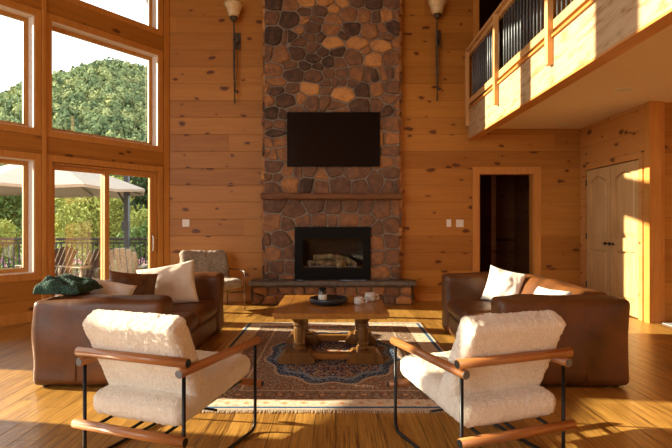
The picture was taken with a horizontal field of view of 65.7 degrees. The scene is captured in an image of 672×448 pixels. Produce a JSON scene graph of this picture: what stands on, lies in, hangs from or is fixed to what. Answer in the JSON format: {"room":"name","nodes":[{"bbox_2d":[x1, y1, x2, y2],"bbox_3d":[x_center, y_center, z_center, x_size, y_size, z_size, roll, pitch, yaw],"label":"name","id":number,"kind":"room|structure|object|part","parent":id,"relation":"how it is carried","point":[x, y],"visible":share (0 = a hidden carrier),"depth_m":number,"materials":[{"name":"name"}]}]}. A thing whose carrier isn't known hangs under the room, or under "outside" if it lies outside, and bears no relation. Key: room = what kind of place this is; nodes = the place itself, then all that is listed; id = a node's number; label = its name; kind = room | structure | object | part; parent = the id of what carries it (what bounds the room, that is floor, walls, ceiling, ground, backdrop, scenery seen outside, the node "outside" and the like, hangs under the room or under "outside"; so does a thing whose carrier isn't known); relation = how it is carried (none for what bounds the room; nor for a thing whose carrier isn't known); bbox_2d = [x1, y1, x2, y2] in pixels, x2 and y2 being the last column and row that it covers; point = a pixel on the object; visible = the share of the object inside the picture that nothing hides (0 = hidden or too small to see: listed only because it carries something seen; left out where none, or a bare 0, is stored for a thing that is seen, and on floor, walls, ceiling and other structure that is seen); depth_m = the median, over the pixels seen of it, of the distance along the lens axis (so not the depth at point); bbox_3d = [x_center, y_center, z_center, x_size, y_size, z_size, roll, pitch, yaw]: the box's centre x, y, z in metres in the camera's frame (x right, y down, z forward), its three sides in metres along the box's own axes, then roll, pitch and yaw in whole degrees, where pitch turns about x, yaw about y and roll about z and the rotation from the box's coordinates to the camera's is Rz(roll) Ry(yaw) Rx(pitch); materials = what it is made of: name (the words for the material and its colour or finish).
{"room":"living room","nodes":[
{"label":"living room","id":0,"kind":"room"},
{"bbox_2d":[15,244,121,278],"bbox_3d":[-50.000,1.973,145.000,180.000,0.394,330.000,0,0,0],"label":"ground","id":1,"kind":"structure","parent":0,"point":[16,244],"depth_m":31.86,"materials":[{"name":"green plant"}]},
{"bbox_2d":[0,218,21,268],"bbox_3d":[-12.612,1.014,18.712,2.656,2.489,2.858,0,0,0],"label":"shrub","id":2,"kind":"object","parent":1,"relation":"on","point":[7,231],"visible":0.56,"depth_m":18.56,"materials":[{"name":"green plant"}]},
{"bbox_2d":[0,164,61,250],"bbox_3d":[-14.483,-0.377,22.138,4.007,4.973,5.996,0,0,-3],"label":"tree","id":3,"kind":"object","parent":1,"relation":"on","point":[13,207],"visible":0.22,"depth_m":22.00,"materials":[{"name":"green plant"}]},
{"bbox_2d":[0,255,147,274],"bbox_3d":[-9.207,1.421,14.402,11.702,1.226,2.456,0,0,0],"label":"flower bed","id":4,"kind":"object","parent":1,"relation":"on","point":[11,258],"visible":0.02,"depth_m":14.06,"materials":[{"name":"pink plant"}]},
{"bbox_2d":[55,176,134,258],"bbox_3d":[-8.837,0.082,18.702,3.170,3.898,3.255,0,0,40],"label":"tree","id":5,"kind":"object","parent":1,"relation":"on","point":[84,213],"visible":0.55,"depth_m":18.07,"materials":[{"name":"green plant"}]},
{"bbox_2d":[57,174,137,259],"bbox_3d":[-11.324,-0.646,25.722,4.455,5.356,5.900,0,0,-11],"label":"tree","id":6,"kind":"object","parent":1,"relation":"on","point":[109,174],"visible":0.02,"depth_m":24.84,"materials":[{"name":"green plant"}]},
{"bbox_3d":[-11.506,-0.680,25.647,4.626,5.288,5.799,0,0,0],"label":"crown","id":7,"kind":"part","parent":6,"relation":"part of","materials":[{"name":"green plant"}]},
{"bbox_2d":[92,203,147,260],"bbox_3d":[-7.175,0.615,18.912,3.283,2.831,2.166,0,0,26],"label":"shrub","id":8,"kind":"object","parent":1,"relation":"on","point":[136,219],"visible":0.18,"depth_m":18.39,"materials":[{"name":"green plant"}]},
{"bbox_2d":[112,217,147,268],"bbox_3d":[-6.178,0.909,17.400,2.161,2.624,2.238,0,0,-5],"label":"shrub","id":9,"kind":"object","parent":1,"relation":"on","point":[143,232],"visible":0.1,"depth_m":16.79,"materials":[{"name":"green plant"}]},
{"bbox_2d":[114,134,147,215],"bbox_3d":[-7.979,-0.988,23.229,3.889,6.041,4.943,0,0,-30],"label":"tree","id":10,"kind":"object","parent":1,"relation":"on","point":[142,182],"visible":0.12,"depth_m":22.03,"materials":[{"name":"green plant"}]},
{"bbox_2d":[0,4,160,314],"bbox_3d":[-4.910,-1.870,5.129,0.220,6.200,7.850,0,0,33],"label":"wall","id":11,"kind":"structure","parent":0,"point":[18,296],"depth_m":6.45,"materials":[{"name":"brown wood"}]},
{"bbox_2d":[0,311,32,326],"bbox_3d":[-5.375,1.165,4.208,0.020,0.130,5.800,0,0,33],"label":"baseboard","id":12,"kind":"structure","parent":11,"relation":"attached to","point":[25,317],"depth_m":6.38,"materials":[{"name":"brown wood"}]},
{"bbox_2d":[0,157,33,275],"bbox_3d":[-4.373,-0.095,5.961,0.237,1.430,1.650,0,0,33],"label":"window","id":13,"kind":"structure","parent":11,"relation":"in","point":[27,165],"depth_m":6.61,"materials":[{"name":"brown wood"}]},
{"bbox_2d":[0,5,33,127],"bbox_3d":[-4.373,-1.925,5.961,0.237,1.430,1.650,0,0,33],"label":"window","id":14,"kind":"structure","parent":11,"relation":"in","point":[27,20],"depth_m":6.61,"materials":[{"name":"brown wood"}]},
{"bbox_2d":[0,149,40,282],"bbox_3d":[-4.263,-0.095,5.888,0.022,1.600,1.800,0,0,33],"label":"trim","id":15,"kind":"structure","parent":11,"relation":"attached to","point":[36,157],"depth_m":6.58,"materials":[{"name":"brown wood"}]},
{"bbox_2d":[0,0,40,135],"bbox_3d":[-4.263,-1.925,5.888,0.022,1.600,1.800,0,0,33],"label":"trim","id":16,"kind":"structure","parent":11,"relation":"attached to","point":[36,130],"depth_m":6.58,"materials":[{"name":"brown wood"}]},
{"bbox_2d":[41,0,46,299],"bbox_3d":[-4.755,-1.870,5.123,0.045,6.200,3.730,0,0,33],"label":"trim","id":17,"kind":"structure","parent":11,"relation":"attached to","point":[44,2],"depth_m":6.64,"materials":[{"name":"brown wood"}]},
{"bbox_2d":[0,0,163,166],"bbox_3d":[-4.849,-1.925,4.999,0.024,2.050,7.700,0,0,33],"label":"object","id":18,"kind":"structure","parent":11,"relation":"attached to","point":[13,141],"depth_m":7.16,"materials":[{"name":"brown wood"}]},
{"bbox_2d":[52,162,156,296],"bbox_3d":[-3.306,0.210,7.491,0.189,2.030,1.650,0,0,33],"label":"door","id":19,"kind":"structure","parent":11,"relation":"in","point":[152,176],"depth_m":7.46,"materials":[{"name":"brown wood"}]},
{"bbox_3d":[-3.557,0.188,7.188,0.045,1.925,0.823,0,0,33],"label":"sash","id":20,"kind":"part","parent":19,"relation":"part of","materials":[{"name":"brown wood"}]},
{"bbox_3d":[-3.094,0.188,7.788,0.045,1.925,0.830,0,0,33],"label":"sash","id":21,"kind":"part","parent":19,"relation":"part of","materials":[{"name":"brown wood"}]},
{"bbox_2d":[52,21,157,145],"bbox_3d":[-3.344,-1.925,7.516,0.237,1.430,1.660,0,0,33],"label":"window","id":22,"kind":"structure","parent":11,"relation":"in","point":[152,59],"depth_m":7.97,"materials":[{"name":"brown wood"}]},
{"bbox_2d":[47,154,162,297],"bbox_3d":[-3.234,0.168,7.443,0.022,2.125,1.810,0,0,33],"label":"trim","id":23,"kind":"structure","parent":11,"relation":"attached to","point":[50,158],"depth_m":7.22,"materials":[{"name":"brown wood"}]},
{"bbox_2d":[47,12,162,152],"bbox_3d":[-3.234,-1.925,7.443,0.022,1.600,1.810,0,0,33],"label":"trim","id":24,"kind":"structure","parent":11,"relation":"attached to","point":[50,17],"depth_m":7.28,"materials":[{"name":"brown wood"}]},
{"bbox_2d":[63,0,162,36],"bbox_3d":[-3.234,-3.780,7.443,0.022,1.650,1.810,0,0,33],"label":"trim","id":25,"kind":"structure","parent":11,"relation":"attached to","point":[159,31],"depth_m":7.67,"materials":[{"name":"brown wood"}]},
{"bbox_2d":[113,0,157,28],"bbox_3d":[-3.344,-3.780,7.516,0.237,1.480,1.660,0,0,33],"label":"window","id":26,"kind":"structure","parent":11,"relation":"in","point":[151,6],"depth_m":8.17,"materials":[{"name":"brown wood"}]},
{"bbox_3d":[-3.372,-3.780,7.535,0.006,1.376,1.556,0,0,33],"label":"pane","id":27,"kind":"part","parent":26,"relation":"part of","materials":[{"name":"clear glass"}]},
{"bbox_2d":[163,0,168,266],"bbox_3d":[-2.694,-1.870,8.252,0.030,6.200,0.095,0,0,33],"label":"trim","id":28,"kind":"structure","parent":11,"relation":"attached to","point":[165,2],"depth_m":8.24,"materials":[{"name":"brown wood"}]},
{"bbox_2d":[0,301,671,447],"bbox_3d":[0.000,1.290,2.375,14.200,0.120,12.750,0,0,0],"label":"floor","id":29,"kind":"structure","parent":0,"point":[638,413],"depth_m":3.34,"materials":[{"name":"brown wood"}]},
{"bbox_2d":[31,272,223,386],"bbox_3d":[-1.795,0.883,4.968,1.027,0.710,2.229,0,0,0],"label":"leather sofa","id":30,"kind":"object","parent":29,"relation":"on","point":[57,330],"visible":0.44,"depth_m":3.88,"materials":[{"name":"brown leather"}]},
{"bbox_2d":[33,274,102,294],"bbox_3d":[-2.127,0.468,4.150,0.364,0.136,0.438,0,0,0],"label":"knit throw","id":31,"kind":"object","parent":30,"relation":"on","point":[65,283],"visible":1,"depth_m":3.98,"materials":[{"name":"green fabric"}]},
{"bbox_3d":[-2.097,0.883,4.966,0.413,0.710,1.678,0,0,0],"label":"backrest","id":32,"kind":"part","parent":30,"relation":"part of","materials":[{"name":"brown leather"}]},
{"bbox_3d":[-1.794,0.884,4.014,0.997,0.682,0.318,0,0,0],"label":"armrest","id":33,"kind":"part","parent":30,"relation":"part of","materials":[{"name":"brown leather"}]},
{"bbox_2d":[89,277,136,294],"bbox_3d":[-1.930,0.625,4.419,0.410,0.338,0.213,0,0,-2],"label":"throw pillow","id":34,"kind":"object","parent":30,"relation":"on","point":[109,288],"visible":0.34,"depth_m":4.41,"materials":[{"name":"white fabric"}]},
{"bbox_2d":[109,270,157,294],"bbox_3d":[-1.929,0.620,4.928,0.474,0.368,0.205,0,0,-24],"label":"throw pillow","id":35,"kind":"object","parent":30,"relation":"on","point":[145,283],"visible":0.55,"depth_m":4.90,"materials":[{"name":"brown leather"}]},
{"bbox_2d":[136,260,198,303],"bbox_3d":[-1.754,0.645,5.417,0.664,0.535,0.254,0,0,-9],"label":"throw pillow","id":36,"kind":"object","parent":30,"relation":"on","point":[176,281],"visible":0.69,"depth_m":5.36,"materials":[{"name":"beige fabric"}]},
{"bbox_2d":[172,312,197,331],"bbox_3d":[-1.647,0.916,4.558,0.726,0.204,0.827,0,0,0],"label":"seat cushion","id":37,"kind":"object","parent":30,"relation":"on","point":[191,318],"depth_m":4.77,"materials":[{"name":"brown leather"}]},
{"bbox_2d":[172,300,216,325],"bbox_3d":[-1.648,0.916,5.375,0.723,0.206,0.826,0,0,0],"label":"seat cushion","id":38,"kind":"object","parent":30,"relation":"on","point":[206,310],"depth_m":5.24,"materials":[{"name":"brown leather"}]},
{"bbox_3d":[-1.790,0.888,5.918,1.000,0.686,0.326,0,0,0],"label":"armrest","id":39,"kind":"part","parent":30,"relation":"part of","materials":[{"name":"brown leather"}]},
{"bbox_2d":[71,309,263,447],"bbox_3d":[-0.888,0.832,2.878,0.680,0.792,0.789,0,0,20],"label":"lounge chair","id":40,"kind":"object","parent":29,"relation":"on","point":[154,372],"visible":1,"depth_m":2.58,"materials":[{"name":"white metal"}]},
{"bbox_3d":[-1.172,0.964,2.990,0.019,0.528,0.698,0,0,20],"label":"frame","id":41,"kind":"part","parent":40,"relation":"part of","materials":[{"name":"black metal"}]},
{"bbox_2d":[82,309,209,396],"bbox_3d":[-0.968,0.686,2.664,0.580,0.499,0.332,0,0,20],"label":"cushion","id":42,"kind":"object","parent":40,"relation":"on","point":[139,354],"depth_m":2.57,"materials":[{"name":"white fabric"}]},
{"bbox_2d":[93,350,250,425],"bbox_3d":[-0.881,0.879,2.893,0.584,0.217,0.722,0,0,20],"label":"seat cushion","id":43,"kind":"object","parent":40,"relation":"on","point":[159,399],"depth_m":2.62,"materials":[{"name":"white fabric"}]},
{"bbox_3d":[-0.600,0.964,2.776,0.019,0.528,0.698,0,0,20],"label":"frame","id":44,"kind":"part","parent":40,"relation":"part of","materials":[{"name":"black metal"}]},
{"bbox_2d":[179,250,244,309],"bbox_3d":[-1.801,0.806,7.530,0.748,0.842,0.822,0,0,-34],"label":"accent chair","id":45,"kind":"object","parent":29,"relation":"on","point":[216,260],"visible":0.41,"depth_m":7.68,"materials":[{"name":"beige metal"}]},
{"bbox_2d":[179,250,228,275],"bbox_3d":[-1.958,0.621,7.767,0.743,0.472,0.253,0,0,-34],"label":"cushion","id":46,"kind":"object","parent":45,"relation":"on","point":[216,260],"depth_m":7.73,"materials":[{"name":"beige fabric"}]},
{"bbox_2d":[224,275,241,289],"bbox_3d":[-1.765,0.855,7.475,0.684,0.185,0.690,0,0,-34],"label":"seat cushion","id":47,"kind":"object","parent":45,"relation":"on","point":[229,282],"depth_m":7.33,"materials":[{"name":"white fabric"}]},
{"bbox_3d":[-1.485,0.945,7.696,0.015,0.564,0.675,0,0,-34],"label":"frame","id":48,"kind":"part","parent":45,"relation":"part of","materials":[{"name":"brown wood"}]},
{"bbox_2d":[202,322,445,412],"bbox_3d":[-0.025,1.224,4.930,2.130,0.010,3.120,0,0,0],"label":"area rug","id":49,"kind":"object","parent":29,"relation":"on","point":[326,385],"visible":0.63,"depth_m":4.16,"materials":[{"name":"fabric"}]},
{"bbox_2d":[272,295,388,363],"bbox_3d":[-0.045,0.990,5.000,1.000,0.455,1.150,0,0,0],"label":"coffee table","id":50,"kind":"object","parent":49,"relation":"on","point":[298,308],"visible":0.95,"depth_m":4.63,"materials":[{"name":"brown wood"}]},
{"bbox_3d":[-0.330,0.968,4.670,0.124,0.310,0.124,0,0,0],"label":"column leg","id":51,"kind":"part","parent":50,"relation":"part of","materials":[{"name":"brown wood"}]},
{"bbox_3d":[-0.330,0.968,5.330,0.124,0.310,0.124,0,0,0],"label":"column leg","id":52,"kind":"part","parent":50,"relation":"part of","materials":[{"name":"brown wood"}]},
{"bbox_2d":[309,295,347,305],"bbox_3d":[-0.070,0.732,4.980,0.369,0.059,0.369,0,0,0],"label":"tray","id":53,"kind":"object","parent":50,"relation":"on","point":[313,299],"visible":0.94,"depth_m":4.85,"materials":[{"name":"grey metal"}]},
{"bbox_2d":[318,287,326,299],"bbox_3d":[-0.128,0.682,5.000,0.081,0.139,0.081,0,0,0],"label":"bottle","id":54,"kind":"object","parent":53,"relation":"in","point":[322,295],"visible":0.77,"depth_m":4.97,"materials":[{"name":"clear glass"}]},
{"bbox_3d":[0.240,0.968,5.330,0.124,0.310,0.124,0,0,0],"label":"column leg","id":55,"kind":"part","parent":50,"relation":"part of","materials":[{"name":"brown wood"}]},
{"bbox_2d":[354,297,366,304],"bbox_3d":[0.227,0.729,4.936,0.112,0.068,0.090,0,0,-33],"label":"mug","id":56,"kind":"object","parent":50,"relation":"on","point":[357,300],"visible":1,"depth_m":4.90,"materials":[{"name":"grey ceramic"}]},
{"bbox_3d":[0.240,0.968,4.670,0.124,0.310,0.124,0,0,0],"label":"column leg","id":57,"kind":"part","parent":50,"relation":"part of","materials":[{"name":"brown wood"}]},
{"bbox_2d":[365,292,378,301],"bbox_3d":[0.343,0.720,5.125,0.121,0.085,0.102,0,0,-35],"label":"mug","id":58,"kind":"object","parent":50,"relation":"on","point":[370,296],"visible":0.97,"depth_m":5.08,"materials":[{"name":"grey ceramic"}]},
{"bbox_2d":[248,0,416,303],"bbox_3d":[-0.054,-1.870,8.297,2.561,6.200,0.887,0,0,0],"label":"stone fireplace","id":59,"kind":"object","parent":29,"relation":"on","point":[318,55],"visible":0.94,"depth_m":8.09,"materials":[{"name":"brown stone"}]},
{"bbox_2d":[260,193,401,200],"bbox_3d":[-0.064,-0.423,8.031,2.182,0.120,0.249,0,0,0],"label":"mantel shelf","id":60,"kind":"object","parent":59,"relation":"attached to","point":[264,196],"depth_m":7.92,"materials":[{"name":"brown wood"}]},
{"bbox_2d":[295,227,369,279],"bbox_3d":[-0.053,0.455,8.265,1.170,0.820,0.450,0,0,0],"label":"fireplace insert","id":61,"kind":"object","parent":59,"relation":"on","point":[321,253],"visible":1,"depth_m":8.05,"materials":[{"name":"black metal"}]},
{"bbox_2d":[287,112,379,166],"bbox_3d":[-0.038,-1.310,8.089,1.440,0.845,0.092,0,0,0],"label":"television","id":62,"kind":"object","parent":59,"relation":"attached to","point":[314,139],"visible":1,"depth_m":8.04,"materials":[{"name":"black plastic"}]},
{"bbox_2d":[387,310,576,447],"bbox_3d":[0.759,0.832,2.863,0.680,0.792,0.789,0,0,-21],"label":"lounge chair","id":63,"kind":"object","parent":29,"relation":"on","point":[493,371],"visible":1,"depth_m":2.56,"materials":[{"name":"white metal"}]},
{"bbox_3d":[0.471,0.964,2.761,0.019,0.528,0.698,0,0,-20],"label":"frame","id":64,"kind":"part","parent":63,"relation":"part of","materials":[{"name":"black metal"}]},
{"bbox_2d":[400,351,555,427],"bbox_3d":[0.754,0.879,2.878,0.584,0.217,0.722,0,0,-20],"label":"seat cushion","id":65,"kind":"object","parent":63,"relation":"on","point":[504,398],"depth_m":2.61,"materials":[{"name":"white fabric"}]},
{"bbox_2d":[438,310,565,401],"bbox_3d":[0.839,0.686,2.649,0.580,0.499,0.332,0,0,-20],"label":"cushion","id":66,"kind":"object","parent":63,"relation":"on","point":[506,357],"depth_m":2.56,"materials":[{"name":"white fabric"}]},
{"bbox_3d":[1.043,0.964,2.975,0.019,0.528,0.698,0,0,-20],"label":"frame","id":67,"kind":"part","parent":63,"relation":"part of","materials":[{"name":"black metal"}]},
{"bbox_2d":[442,271,629,386],"bbox_3d":[1.720,0.883,4.962,1.027,0.710,2.229,0,0,0],"label":"leather sofa","id":68,"kind":"object","parent":29,"relation":"on","point":[596,328],"visible":0.51,"depth_m":3.88,"materials":[{"name":"brown leather"}]},
{"bbox_3d":[1.718,0.884,5.916,0.997,0.682,0.318,0,0,0],"label":"armrest","id":69,"kind":"part","parent":68,"relation":"part of","materials":[{"name":"brown leather"}]},
{"bbox_2d":[447,300,490,320],"bbox_3d":[1.572,0.916,5.372,0.726,0.204,0.827,0,0,0],"label":"seat cushion","id":70,"kind":"object","parent":68,"relation":"on","point":[456,309],"depth_m":5.30,"materials":[{"name":"brown leather"}]},
{"bbox_2d":[467,313,490,315],"bbox_3d":[1.573,0.916,4.555,0.723,0.206,0.826,0,0,0],"label":"seat cushion","id":71,"kind":"object","parent":68,"relation":"on","point":[468,314],"depth_m":4.85,"materials":[{"name":"brown leather"}]},
{"bbox_2d":[481,265,526,300],"bbox_3d":[1.770,0.665,5.501,0.457,0.443,0.192,0,0,35],"label":"throw pillow","id":72,"kind":"object","parent":68,"relation":"on","point":[500,282],"visible":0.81,"depth_m":5.45,"materials":[{"name":"white fabric"}]},
{"bbox_2d":[534,286,572,294],"bbox_3d":[1.787,0.700,4.419,0.213,0.294,0.400,0,0,-20],"label":"throw pillow","id":73,"kind":"object","parent":68,"relation":"on","point":[540,290],"visible":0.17,"depth_m":4.41,"materials":[{"name":"white fabric"}]},
{"bbox_3d":[1.715,0.888,4.012,1.000,0.686,0.326,0,0,0],"label":"armrest","id":74,"kind":"part","parent":68,"relation":"part of","materials":[{"name":"brown leather"}]},
{"bbox_3d":[2.022,0.883,4.963,0.413,0.710,1.678,0,0,0],"label":"backrest","id":75,"kind":"part","parent":68,"relation":"part of","materials":[{"name":"brown leather"}]},
{"bbox_2d":[169,0,579,300],"bbox_3d":[2.125,-1.870,8.375,9.750,6.200,0.150,0,0,0],"label":"wall","id":76,"kind":"structure","parent":0,"point":[216,183],"depth_m":8.30,"materials":[{"name":"brown wood"}]},
{"bbox_2d":[182,219,189,226],"bbox_3d":[-2.395,-0.015,8.293,0.115,0.120,0.014,0,0,0],"label":"light switch","id":77,"kind":"object","parent":76,"relation":"attached to","point":[185,222],"visible":1,"depth_m":8.29,"materials":[{"name":"white plastic"}]},
{"bbox_2d":[223,0,243,103],"bbox_3d":[-1.605,-2.665,8.150,0.309,1.560,0.309,0,0,0],"label":"wall sconce","id":78,"kind":"object","parent":76,"relation":"attached to","point":[233,7],"visible":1,"depth_m":8.16,"materials":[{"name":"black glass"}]},
{"bbox_3d":[-1.605,-3.345,8.150,0.309,0.200,0.309,0,0,0],"label":"lamp shade","id":79,"kind":"part","parent":78,"relation":"part of","materials":[{"name":"beige glass"}]},
{"bbox_3d":[-1.595,-2.581,8.186,0.083,1.192,0.060,0,0,-42],"label":"stem","id":80,"kind":"part","parent":78,"relation":"part of","materials":[{"name":"brown metal"}]},
{"bbox_3d":[-1.562,-2.915,8.250,0.085,0.260,0.100,0,0,0],"label":"plate","id":81,"kind":"part","parent":78,"relation":"part of","materials":[{"name":"brown metal"}]},
{"bbox_2d":[223,294,441,300],"bbox_3d":[0.645,1.175,8.291,6.490,0.110,0.018,0,0,0],"label":"baseboard","id":82,"kind":"structure","parent":76,"relation":"attached to","point":[231,297],"depth_m":8.28,"materials":[{"name":"brown wood"}]},
{"bbox_2d":[427,0,446,100],"bbox_3d":[1.585,-2.705,8.150,0.309,1.560,0.309,0,0,0],"label":"wall sconce","id":83,"kind":"object","parent":76,"relation":"attached to","point":[436,6],"visible":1,"depth_m":8.17,"materials":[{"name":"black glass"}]},
{"bbox_3d":[1.585,-3.385,8.150,0.309,0.200,0.309,0,0,0],"label":"lamp shade","id":84,"kind":"part","parent":83,"relation":"part of","materials":[{"name":"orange glass"}]},
{"bbox_3d":[1.595,-2.621,8.186,0.083,1.192,0.060,0,0,-42],"label":"stem","id":85,"kind":"part","parent":83,"relation":"part of","materials":[{"name":"brown metal"}]},
{"bbox_3d":[1.627,-2.955,8.250,0.085,0.260,0.100,0,0,0],"label":"plate","id":86,"kind":"part","parent":83,"relation":"part of","materials":[{"name":"brown metal"}]},
{"bbox_2d":[446,219,450,226],"bbox_3d":[1.800,-0.015,8.293,0.075,0.120,0.014,0,0,0],"label":"light switch","id":87,"kind":"object","parent":76,"relation":"attached to","point":[448,221],"visible":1,"depth_m":8.29,"materials":[{"name":"white plastic"}]},
{"bbox_2d":[456,220,463,226],"bbox_3d":[1.975,-0.010,8.293,0.120,0.120,0.014,0,0,0],"label":"light switch","id":88,"kind":"object","parent":76,"relation":"attached to","point":[459,223],"visible":1,"depth_m":8.29,"materials":[{"name":"white plastic"}]},
{"bbox_2d":[473,0,478,90],"bbox_3d":[2.235,-3.345,8.289,0.090,3.250,0.022,0,0,0],"label":"trim","id":89,"kind":"structure","parent":76,"relation":"attached to","point":[475,2],"depth_m":8.28,"materials":[{"name":"brown wood"}]},
{"bbox_2d":[472,167,540,275],"bbox_3d":[2.720,0.160,8.364,1.090,2.140,0.172,0,0,0],"label":"trim","id":90,"kind":"structure","parent":76,"relation":"attached to","point":[534,173],"depth_m":8.28,"materials":[{"name":"brown wood"}]},
{"bbox_2d":[465,0,589,126],"bbox_3d":[2.125,-2.160,3.147,0.150,1.220,10.295,0,0,0],"label":"loft railing","id":91,"kind":"object","parent":76,"relation":"attached to","point":[487,41],"visible":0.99,"depth_m":6.51,"materials":[{"name":"brown wood"}]},
{"bbox_3d":[2.080,-2.138,8.245,0.060,1.175,0.070,0,0,0],"label":"post","id":92,"kind":"part","parent":91,"relation":"part of","materials":[{"name":"brown wood"}]},
{"bbox_3d":[2.130,-2.728,3.147,0.140,0.085,10.295,0,0,0],"label":"rail","id":93,"kind":"part","parent":91,"relation":"part of","materials":[{"name":"brown wood"}]},
{"bbox_3d":[2.080,-2.138,6.770,0.060,1.175,0.070,0,0,0],"label":"post","id":94,"kind":"part","parent":91,"relation":"part of","materials":[{"name":"brown wood"}]},
{"bbox_3d":[2.080,-2.138,5.080,0.060,1.175,0.070,0,0,0],"label":"post","id":95,"kind":"part","parent":91,"relation":"part of","materials":[{"name":"brown wood"}]},
{"bbox_2d":[468,0,671,139],"bbox_3d":[2.165,-1.585,2.150,0.160,0.500,12.300,0,0,0],"label":"trim","id":96,"kind":"structure","parent":76,"relation":"attached to","point":[664,20],"depth_m":4.58,"materials":[{"name":"brown wood"}]},
{"bbox_2d":[468,0,671,138],"bbox_3d":[2.172,-1.583,2.150,0.125,0.455,12.300,0,0,0],"label":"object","id":97,"kind":"structure","parent":76,"relation":"attached to","point":[605,23],"depth_m":4.64,"materials":[{"name":"brown wood"}]},
{"bbox_2d":[480,175,528,273],"bbox_3d":[2.775,-0.195,9.675,2.050,3.050,2.450,0,0,0],"label":"doorway","id":98,"kind":"structure","parent":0,"point":[504,199],"depth_m":10.43,"materials":[{"name":"brown wood"}]},
{"bbox_2d":[479,0,535,68],"bbox_3d":[2.950,-3.045,9.675,1.700,2.650,2.450,0,0,0],"label":"wall","id":99,"kind":"structure","parent":0,"point":[486,7],"depth_m":10.49,"materials":[{"name":"brown wood"}]},
{"bbox_2d":[497,24,671,128],"bbox_3d":[4.617,-1.545,2.150,4.765,0.050,12.300,0,0,0],"label":"ceiling","id":100,"kind":"structure","parent":0,"point":[645,68],"depth_m":6.01,"materials":[{"name":"paint"}]},
{"bbox_2d":[613,87,631,91],"bbox_3d":[3.240,-1.516,5.880,0.188,0.007,0.188,0,0,0],"label":"recessed light","id":101,"kind":"object","parent":100,"relation":"in","point":[626,88],"visible":1,"depth_m":5.87,"materials":[{"name":"white plastic"}]},
{"bbox_2d":[580,104,644,320],"bbox_3d":[3.960,-0.145,7.380,0.120,2.750,1.840,0,0,0],"label":"wall","id":102,"kind":"structure","parent":0,"point":[621,134],"depth_m":7.33,"materials":[{"name":"brown wood"}]},
{"bbox_2d":[586,166,610,294],"bbox_3d":[3.893,0.195,7.760,0.110,2.040,0.719,0,0,0],"label":"door","id":103,"kind":"structure","parent":102,"relation":"in","point":[598,182],"depth_m":7.73,"materials":[{"name":"brown wood"}]},
{"bbox_2d":[582,151,643,320],"bbox_3d":[3.891,0.152,7.395,0.018,2.155,1.610,0,0,0],"label":"trim","id":104,"kind":"structure","parent":102,"relation":"attached to","point":[638,155],"depth_m":6.67,"materials":[{"name":"brown wood"}]},
{"bbox_2d":[608,160,637,317],"bbox_3d":[3.893,0.195,7.030,0.110,2.040,0.719,0,0,0],"label":"door","id":105,"kind":"structure","parent":102,"relation":"in","point":[624,176],"depth_m":7.03,"materials":[{"name":"brown wood"}]},
{"bbox_2d":[665,102,671,321],"bbox_3d":[5.510,-0.145,6.560,2.980,2.750,0.120,0,0,0],"label":"wall","id":106,"kind":"structure","parent":0,"point":[668,105],"depth_m":6.50,"materials":[{"name":"brown wood"}]},
{"bbox_2d":[645,101,664,322],"bbox_3d":[3.985,-0.145,6.487,0.210,2.750,0.105,0,0,0],"label":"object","id":107,"kind":"structure","parent":106,"relation":"attached to","point":[654,110],"depth_m":6.43,"materials":[{"name":"brown wood"}]},
{"bbox_3d":[-9.270,1.400,7.086,13.459,0.100,10.828,0,0,0],"label":"deck","id":108,"kind":"object","parent":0,"visible":0},
{"bbox_2d":[15,247,76,275],"bbox_3d":[-5.650,0.894,10.247,0.987,0.911,0.770,0,0,28],"label":"deck chair","id":109,"kind":"object","parent":108,"relation":"on","point":[60,254],"visible":0.38,"depth_m":10.17,"materials":[{"name":"brown wood"}]},
{"bbox_2d":[0,164,144,271],"bbox_3d":[-5.825,-0.157,10.660,3.616,3.015,3.745,0,0,22],"label":"umbrella","id":110,"kind":"object","parent":108,"relation":"on","point":[68,184],"visible":0.38,"depth_m":10.36,"materials":[{"name":"beige fabric"}]},
{"bbox_2d":[0,237,147,278],"bbox_3d":[-8.900,0.830,12.350,13.200,1.040,0.100,0,0,0],"label":"deck railing","id":111,"kind":"object","parent":108,"relation":"on","point":[2,243],"visible":0.21,"depth_m":12.34,"materials":[{"name":"brown metal"}]},
{"bbox_3d":[-8.900,0.400,12.350,13.200,0.140,0.100,0,0,0],"label":"rail","id":112,"kind":"part","parent":111,"relation":"part of","materials":[{"name":"brown metal"}]},
{"bbox_2d":[55,247,113,278],"bbox_3d":[-4.820,0.894,10.097,0.987,0.911,0.770,0,0,28],"label":"deck chair","id":113,"kind":"object","parent":108,"relation":"on","point":[90,269],"visible":0.44,"depth_m":9.86,"materials":[{"name":"brown wood"}]},
{"bbox_3d":[-5.057,0.810,9.849,0.800,0.020,0.110,0,0,28],"label":"armrest","id":114,"kind":"part","parent":113,"relation":"part of","materials":[{"name":"brown wood"}]},
{"bbox_2d":[99,248,147,278],"bbox_3d":[-4.026,0.894,9.889,0.770,0.911,0.987,0,0,-12],"label":"deck chair","id":115,"kind":"object","parent":108,"relation":"on","point":[135,266],"visible":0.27,"depth_m":9.57,"materials":[{"name":"beige wood"}]},
{"label":"outside","id":116,"kind":"structure","parent":0,"visible":0},
{"bbox_3d":[-76.604,-17.146,108.544,222.668,38.952,182.886,0,0,0],"label":"hill","id":117,"kind":"object","parent":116,"visible":0},
{"bbox_2d":[0,57,147,241],"bbox_3d":[-72.657,-18.674,86.488,119.259,42.239,121.610,0,0,0],"label":"forest","id":118,"kind":"object","parent":117,"relation":"on","point":[79,95],"visible":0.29,"depth_m":95.44,"materials":[{"name":"green plant"}]}
]}

